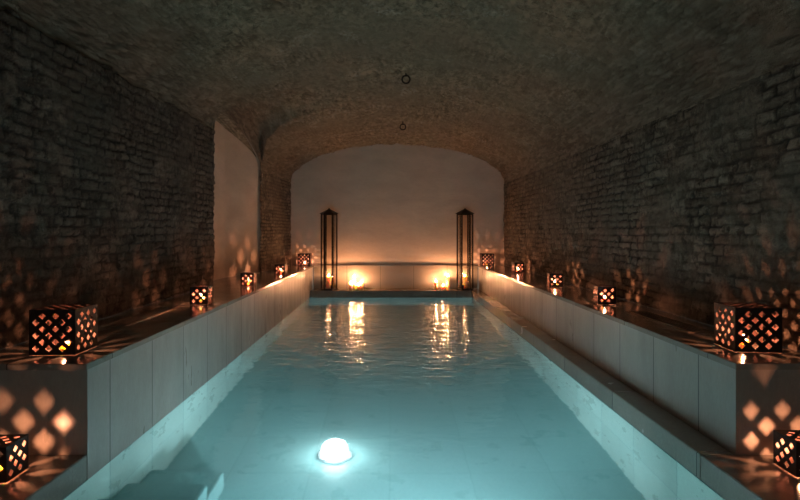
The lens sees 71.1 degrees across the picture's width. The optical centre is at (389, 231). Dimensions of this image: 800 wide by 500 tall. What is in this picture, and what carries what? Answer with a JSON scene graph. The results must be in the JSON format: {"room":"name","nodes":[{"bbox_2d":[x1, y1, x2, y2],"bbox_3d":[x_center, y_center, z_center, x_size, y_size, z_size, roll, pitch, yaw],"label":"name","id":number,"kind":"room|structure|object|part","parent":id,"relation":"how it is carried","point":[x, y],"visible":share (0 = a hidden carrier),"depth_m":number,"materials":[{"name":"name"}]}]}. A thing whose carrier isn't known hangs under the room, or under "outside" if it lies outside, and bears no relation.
{"room":"indoor spa pool","nodes":[
{"label":"indoor spa pool","id":0,"kind":"room"},
{"bbox_2d":[0,9,214,349],"bbox_3d":[-2.164,-0.309,2.682,0.312,1.856,7.765,0,0,0],"label":"wall","id":1,"kind":"structure","parent":0,"point":[107,197],"depth_m":3.82,"materials":[{"name":"brick"}]},
{"bbox_2d":[212,113,255,156],"bbox_3d":[-2.190,-1.206,7.625,0.300,0.510,2.250,0,0,0],"label":"arch","id":2,"kind":"object","parent":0,"point":[222,119],"visible":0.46,"depth_m":7.59,"materials":[{"name":"brick"}]},
{"bbox_2d":[213,120,262,279],"bbox_3d":[-2.182,-0.576,7.637,0.116,2.392,2.279,0,0,7],"label":"wall niche","id":3,"kind":"object","parent":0,"point":[237,218],"visible":0.6,"depth_m":7.90,"materials":[{"name":"paint"}]},
{"bbox_2d":[260,170,290,271],"bbox_3d":[-1.923,-0.166,9.546,0.042,1.572,1.856,0,0,5],"label":"wall pier","id":4,"kind":"object","parent":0,"point":[275,193],"visible":0.98,"depth_m":9.38,"materials":[{"name":"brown brick"}]},
{"bbox_2d":[63,299,724,499],"bbox_3d":[0.018,1.669,5.775,3.150,0.978,8.790,0,0,0],"label":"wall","id":5,"kind":"structure","parent":0,"point":[474,299],"depth_m":3.17,"materials":[{"name":"tile"}]},
{"bbox_2d":[0,455,86,499],"bbox_3d":[-1.788,1.117,0.729,0.703,0.122,3.857,0,0,0],"label":"stone step","id":6,"kind":"structure","parent":5,"relation":"on","point":[46,477],"depth_m":2.45,"materials":[{"name":"stone"}]},
{"bbox_2d":[0,434,27,482],"bbox_3d":[-1.685,0.977,2.420,0.150,0.150,0.150,0,0,-2],"label":"lantern box","id":7,"kind":"object","parent":6,"relation":"on","point":[19,458],"visible":1,"depth_m":2.42,"materials":[{"name":"brown metal"}]},
{"bbox_3d":[-1.683,0.977,2.346,0.150,0.150,0.002,0,0,-2],"label":"panel","id":8,"kind":"part","parent":7,"relation":"part of","materials":[{"name":"black metal"}]},
{"bbox_3d":[-1.685,0.903,2.420,0.146,0.002,0.146,0,0,-2],"label":"panel","id":9,"kind":"part","parent":7,"relation":"part of","materials":[{"name":"brown metal"}]},
{"bbox_3d":[-1.687,0.977,2.494,0.150,0.150,0.002,0,0,-2],"label":"panel","id":10,"kind":"part","parent":7,"relation":"part of","materials":[{"name":"black metal"}]},
{"bbox_2d":[0,265,312,479],"bbox_3d":[-1.883,0.899,6.527,0.915,0.558,7.795,0,0,0],"label":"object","id":11,"kind":"structure","parent":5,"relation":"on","point":[95,402],"depth_m":3.20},
{"bbox_2d":[29,304,96,354],"bbox_3d":[-1.700,0.504,2.925,0.228,0.228,0.228,0,0,-2],"label":"lantern box","id":12,"kind":"object","parent":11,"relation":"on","point":[54,341],"visible":1,"depth_m":2.81,"materials":[{"name":"brown metal"}]},
{"bbox_3d":[-1.813,0.504,2.921,0.002,0.228,0.228,0,0,-2],"label":"panel","id":13,"kind":"part","parent":12,"relation":"part of","materials":[{"name":"black metal"}]},
{"bbox_3d":[-1.696,0.504,2.812,0.228,0.228,0.002,0,0,-2],"label":"panel","id":14,"kind":"part","parent":12,"relation":"part of","materials":[{"name":"black metal"}]},
{"bbox_3d":[-1.700,0.392,2.925,0.224,0.002,0.224,0,0,-2],"label":"panel","id":15,"kind":"part","parent":12,"relation":"part of","materials":[{"name":"brown metal"}]},
{"bbox_2d":[60,341,69,351],"bbox_3d":[-1.680,0.580,2.895,0.044,0.077,0.044,0,0,0],"label":"tealight candle","id":16,"kind":"object","parent":12,"relation":"in","point":[62,348],"visible":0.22,"depth_m":2.88,"materials":[{"name":"beige wax"}]},
{"bbox_3d":[-1.704,0.504,3.038,0.228,0.228,0.002,0,0,-2],"label":"panel","id":17,"kind":"part","parent":12,"relation":"part of","materials":[{"name":"black metal"}]},
{"bbox_3d":[-1.587,0.504,2.929,0.002,0.228,0.228,0,0,-2],"label":"panel","id":18,"kind":"part","parent":12,"relation":"part of","materials":[{"name":"black metal"}]},
{"bbox_2d":[104,307,176,324],"bbox_3d":[-1.820,0.617,4.150,0.160,0.006,0.860,0,0,0],"label":"grille","id":19,"kind":"object","parent":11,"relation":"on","point":[138,317],"visible":1,"depth_m":4.08,"materials":[{"name":"metal"}]},
{"bbox_2d":[190,285,212,304],"bbox_3d":[-1.630,0.543,4.840,0.150,0.150,0.150,0,0,-3],"label":"lantern box","id":20,"kind":"object","parent":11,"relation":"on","point":[196,296],"visible":1,"depth_m":4.77,"materials":[{"name":"brown metal"}]},
{"bbox_3d":[-1.634,0.543,4.914,0.150,0.150,0.002,0,0,-3],"label":"panel","id":21,"kind":"part","parent":20,"relation":"part of","materials":[{"name":"black metal"}]},
{"bbox_3d":[-1.556,0.543,4.844,0.002,0.150,0.150,0,0,-3],"label":"panel","id":22,"kind":"part","parent":20,"relation":"part of","materials":[{"name":"black metal"}]},
{"bbox_2d":[240,272,255,285],"bbox_3d":[-1.630,0.543,6.450,0.150,0.150,0.150,0,0,-2],"label":"lantern box","id":23,"kind":"object","parent":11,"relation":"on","point":[243,277],"visible":1,"depth_m":6.38,"materials":[{"name":"brown metal"}]},
{"bbox_2d":[275,264,286,274],"bbox_3d":[-1.585,0.543,8.140,0.150,0.150,0.150,0,0,3],"label":"lantern box","id":24,"kind":"object","parent":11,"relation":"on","point":[277,267],"visible":0.99,"depth_m":8.07,"materials":[{"name":"brown metal"}]},
{"bbox_2d":[297,253,311,265],"bbox_3d":[-1.555,0.504,10.200,0.228,0.228,0.228,0,0,0],"label":"lantern box","id":25,"kind":"object","parent":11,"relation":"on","point":[300,258],"visible":0.99,"depth_m":10.09,"materials":[{"name":"brown metal"}]},
{"bbox_2d":[64,298,723,499],"bbox_3d":[0.018,1.178,5.775,2.910,0.001,8.550,0,0,0],"label":"pool water","id":26,"kind":"object","parent":5,"relation":"in","point":[343,398],"visible":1,"depth_m":3.36,"materials":[{"name":"teal liquid"}]},
{"bbox_2d":[471,289,733,479],"bbox_3d":[1.556,1.117,6.539,0.168,0.122,7.762,0,0,0],"label":"stone ledge","id":27,"kind":"object","parent":5,"relation":"on","point":[681,441],"visible":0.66,"depth_m":3.63,"materials":[{"name":"grey stone"}]},
{"bbox_2d":[478,265,799,454],"bbox_3d":[1.925,0.899,6.532,0.589,0.558,7.785,0,0,0],"label":"ledge","id":28,"kind":"object","parent":5,"relation":"on","point":[737,400],"visible":0.67,"depth_m":3.29,"materials":[{"name":"white tile"}]},
{"bbox_2d":[480,253,493,265],"bbox_3d":[1.765,0.504,10.200,0.228,0.228,0.228,0,0,0],"label":"lantern box","id":29,"kind":"object","parent":28,"relation":"on","point":[491,255],"visible":1,"depth_m":10.09,"materials":[{"name":"brown metal"}]},
{"bbox_2d":[512,262,523,272],"bbox_3d":[1.950,0.543,8.540,0.150,0.150,0.150,0,0,-6],"label":"lantern box","id":30,"kind":"object","parent":28,"relation":"on","point":[517,265],"visible":1,"depth_m":8.47,"materials":[{"name":"brown metal"}]},
{"bbox_3d":[1.957,0.543,8.466,0.150,0.150,0.002,0,0,-6],"label":"panel","id":31,"kind":"part","parent":30,"relation":"part of","materials":[{"name":"brown metal"}]},
{"bbox_2d":[547,273,562,286],"bbox_3d":[1.880,0.543,6.380,0.150,0.150,0.150,0,0,7],"label":"lantern box","id":32,"kind":"object","parent":28,"relation":"on","point":[550,276],"visible":1,"depth_m":6.31,"materials":[{"name":"brown metal"}]},
{"bbox_2d":[593,285,615,303],"bbox_3d":[1.860,0.543,4.860,0.150,0.150,0.150,0,0,5],"label":"lantern box","id":33,"kind":"object","parent":28,"relation":"on","point":[599,292],"visible":0.99,"depth_m":4.79,"materials":[{"name":"brown metal"}]},
{"bbox_3d":[1.786,0.543,4.866,0.002,0.150,0.150,0,0,5],"label":"panel","id":34,"kind":"part","parent":33,"relation":"part of","materials":[{"name":"brown metal"}]},
{"bbox_3d":[1.866,0.543,4.934,0.150,0.150,0.002,0,0,5],"label":"panel","id":35,"kind":"part","parent":33,"relation":"part of","materials":[{"name":"brown metal"}]},
{"bbox_3d":[1.860,0.470,4.860,0.146,0.002,0.146,0,0,5],"label":"panel","id":36,"kind":"part","parent":33,"relation":"part of","materials":[{"name":"brown metal"}]},
{"bbox_2d":[627,311,713,332],"bbox_3d":[1.920,0.617,3.900,0.160,0.006,0.900,0,0,0],"label":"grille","id":37,"kind":"object","parent":28,"relation":"on","point":[689,328],"visible":0.98,"depth_m":3.81,"materials":[{"name":"metal"}]},
{"bbox_2d":[714,302,781,352],"bbox_3d":[1.905,0.504,2.990,0.228,0.228,0.228,0,0,6],"label":"lantern box","id":38,"kind":"object","parent":28,"relation":"on","point":[736,311],"visible":1,"depth_m":2.89,"materials":[{"name":"brown metal"}]},
{"bbox_3d":[1.792,0.504,3.001,0.002,0.228,0.228,0,0,6],"label":"panel","id":39,"kind":"part","parent":38,"relation":"part of","materials":[{"name":"brown metal"}]},
{"bbox_3d":[1.916,0.504,3.103,0.228,0.228,0.002,0,0,6],"label":"panel","id":40,"kind":"part","parent":38,"relation":"part of","materials":[{"name":"brown metal"}]},
{"bbox_3d":[1.905,0.392,2.990,0.224,0.002,0.224,0,0,6],"label":"panel","id":41,"kind":"part","parent":38,"relation":"part of","materials":[{"name":"brown metal"}]},
{"bbox_3d":[1.894,0.504,2.877,0.228,0.228,0.002,0,0,6],"label":"panel","id":42,"kind":"part","parent":38,"relation":"part of","materials":[{"name":"brown metal"}]},
{"bbox_3d":[2.018,0.504,2.979,0.002,0.228,0.228,0,0,6],"label":"panel","id":43,"kind":"part","parent":38,"relation":"part of","materials":[{"name":"brown metal"}]},
{"bbox_2d":[701,455,799,499],"bbox_3d":[1.836,1.117,0.729,0.728,0.122,3.857,0,0,0],"label":"stone step","id":44,"kind":"structure","parent":5,"relation":"on","point":[733,477],"depth_m":2.45,"materials":[{"name":"stone"}]},
{"bbox_2d":[773,430,799,476],"bbox_3d":[1.820,0.977,2.475,0.150,0.150,0.150,0,0,2],"label":"lantern box","id":45,"kind":"object","parent":44,"relation":"on","point":[793,456],"visible":1,"depth_m":2.48,"materials":[{"name":"brown metal"}]},
{"bbox_3d":[1.820,0.903,2.475,0.146,0.002,0.146,0,0,2],"label":"panel","id":46,"kind":"part","parent":45,"relation":"part of","materials":[{"name":"brown metal"}]},
{"bbox_3d":[1.818,0.977,2.401,0.150,0.150,0.002,0,0,2],"label":"panel","id":47,"kind":"part","parent":45,"relation":"part of","materials":[{"name":"black metal"}]},
{"bbox_2d":[290,143,504,264],"bbox_3d":[0.000,-0.581,10.441,4.600,2.482,0.015,0,0,0],"label":"wall","id":48,"kind":"structure","parent":0,"point":[396,204],"depth_m":10.44,"materials":[{"name":"paint"}]},
{"bbox_2d":[313,265,477,288],"bbox_3d":[0.103,0.836,10.409,3.052,0.432,0.018,0,0,0],"label":"cladding","id":49,"kind":"object","parent":48,"relation":"attached to","point":[372,276],"visible":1,"depth_m":10.40,"materials":[{"name":"white tile"}]},
{"bbox_2d":[0,0,799,183],"bbox_3d":[0.024,-1.399,4.638,4.274,1.035,11.686,0,0,0],"label":"ceiling","id":50,"kind":"structure","parent":0,"point":[520,88],"depth_m":5.05,"materials":[{"name":"brick"}]},
{"bbox_2d":[401,73,410,83],"bbox_3d":[0.180,-1.758,6.300,0.106,0.187,0.040,0,0,0],"label":"ring","id":51,"kind":"object","parent":50,"relation":"hanging from","point":[405,75],"visible":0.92,"depth_m":6.29,"materials":[{"name":"black metal"}]},
{"bbox_2d":[503,59,799,350],"bbox_3d":[2.127,-0.139,4.635,0.053,1.516,11.670,0,0,0],"label":"wall","id":52,"kind":"structure","parent":0,"point":[684,212],"depth_m":4.00,"materials":[{"name":"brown brick"}]},
{"bbox_3d":[0.018,1.669,5.775,2.910,0.978,8.790,0,0,0],"label":"wall","id":53,"kind":"structure","parent":0,"visible":0},
{"bbox_2d":[310,289,471,297],"bbox_3d":[0.018,1.115,10.235,2.904,0.125,0.370,0,0,0],"label":"stone ledge","id":54,"kind":"object","parent":53,"relation":"on","point":[314,293],"visible":0.89,"depth_m":10.05,"materials":[{"name":"grey stone"}]},
{"bbox_2d":[320,208,337,289],"bbox_3d":[-1.112,0.305,10.220,0.344,1.494,0.298,0,0,0],"label":"lantern","id":55,"kind":"object","parent":54,"relation":"on","point":[328,211],"visible":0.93,"depth_m":10.21,"materials":[{"name":"metal"}]},
{"bbox_3d":[-1.254,0.353,10.220,0.022,1.353,0.022,0,0,0],"label":"post","id":56,"kind":"part","parent":55,"relation":"part of","materials":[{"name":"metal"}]},
{"bbox_3d":[-1.183,0.353,10.097,0.022,1.353,0.022,0,0,30],"label":"post","id":57,"kind":"part","parent":55,"relation":"part of","materials":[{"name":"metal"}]},
{"bbox_3d":[-1.183,0.353,10.343,0.022,1.353,0.022,0,0,-30],"label":"post","id":58,"kind":"part","parent":55,"relation":"part of","materials":[{"name":"metal"}]},
{"bbox_2d":[326,275,330,288],"bbox_3d":[-1.117,0.898,10.220,0.097,0.262,0.097,0,0,0],"label":"pillar candle","id":59,"kind":"object","parent":55,"relation":"in","point":[328,278],"visible":0.91,"depth_m":10.18,"materials":[{"name":"beige wax"}]},
{"bbox_3d":[-1.041,0.353,10.097,0.022,1.353,0.022,0,0,-30],"label":"post","id":60,"kind":"part","parent":55,"relation":"part of","materials":[{"name":"metal"}]},
{"bbox_3d":[-1.041,0.353,10.343,0.022,1.353,0.022,0,0,30],"label":"post","id":61,"kind":"part","parent":55,"relation":"part of","materials":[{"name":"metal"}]},
{"bbox_3d":[-0.970,0.353,10.220,0.022,1.353,0.022,0,0,0],"label":"post","id":62,"kind":"part","parent":55,"relation":"part of","materials":[{"name":"metal"}]},
{"bbox_2d":[352,276,355,288],"bbox_3d":[-0.655,0.921,10.280,0.068,0.262,0.068,0,0,0],"label":"pillar candle","id":63,"kind":"object","parent":54,"relation":"on","point":[354,277],"visible":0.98,"depth_m":10.25,"materials":[{"name":"beige wax"}]},
{"bbox_2d":[360,281,363,289],"bbox_3d":[-0.520,0.971,10.270,0.068,0.162,0.068,0,0,0],"label":"pillar candle","id":64,"kind":"object","parent":54,"relation":"on","point":[361,282],"visible":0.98,"depth_m":10.24,"materials":[{"name":"beige wax"}]},
{"bbox_2d":[434,281,437,289],"bbox_3d":[0.838,0.961,10.200,0.072,0.182,0.072,0,0,0],"label":"pillar candle","id":65,"kind":"object","parent":54,"relation":"on","point":[435,282],"visible":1,"depth_m":10.17,"materials":[{"name":"beige wax"}]},
{"bbox_2d":[445,274,449,288],"bbox_3d":[1.060,0.913,10.300,0.080,0.277,0.080,0,0,0],"label":"pillar candle","id":66,"kind":"object","parent":54,"relation":"on","point":[447,278],"visible":1,"depth_m":10.27,"materials":[{"name":"beige wax"}]},
{"bbox_2d":[456,208,473,289],"bbox_3d":[1.368,0.305,10.220,0.344,1.494,0.298,0,0,0],"label":"lantern","id":67,"kind":"object","parent":54,"relation":"on","point":[464,211],"visible":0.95,"depth_m":10.21,"materials":[{"name":"metal"}]},
{"bbox_3d":[1.226,0.353,10.220,0.022,1.353,0.022,0,0,0],"label":"post","id":68,"kind":"part","parent":67,"relation":"part of","materials":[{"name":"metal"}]},
{"bbox_3d":[1.297,0.353,10.343,0.022,1.353,0.022,0,0,-30],"label":"post","id":69,"kind":"part","parent":67,"relation":"part of","materials":[{"name":"metal"}]},
{"bbox_3d":[1.297,0.353,10.097,0.022,1.353,0.022,0,0,30],"label":"post","id":70,"kind":"part","parent":67,"relation":"part of","materials":[{"name":"metal"}]},
{"bbox_2d":[463,275,466,288],"bbox_3d":[1.363,0.898,10.220,0.097,0.262,0.097,0,0,0],"label":"pillar candle","id":71,"kind":"object","parent":67,"relation":"in","point":[464,276],"visible":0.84,"depth_m":10.17,"materials":[{"name":"beige wax"}]},
{"bbox_3d":[1.439,0.353,10.343,0.022,1.353,0.022,0,0,30],"label":"post","id":72,"kind":"part","parent":67,"relation":"part of","materials":[{"name":"metal"}]},
{"bbox_3d":[1.439,0.353,10.097,0.022,1.353,0.022,0,0,-30],"label":"post","id":73,"kind":"part","parent":67,"relation":"part of","materials":[{"name":"metal"}]},
{"bbox_3d":[1.510,0.353,10.220,0.022,1.353,0.022,0,0,0],"label":"post","id":74,"kind":"part","parent":67,"relation":"part of","materials":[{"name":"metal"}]}
]}

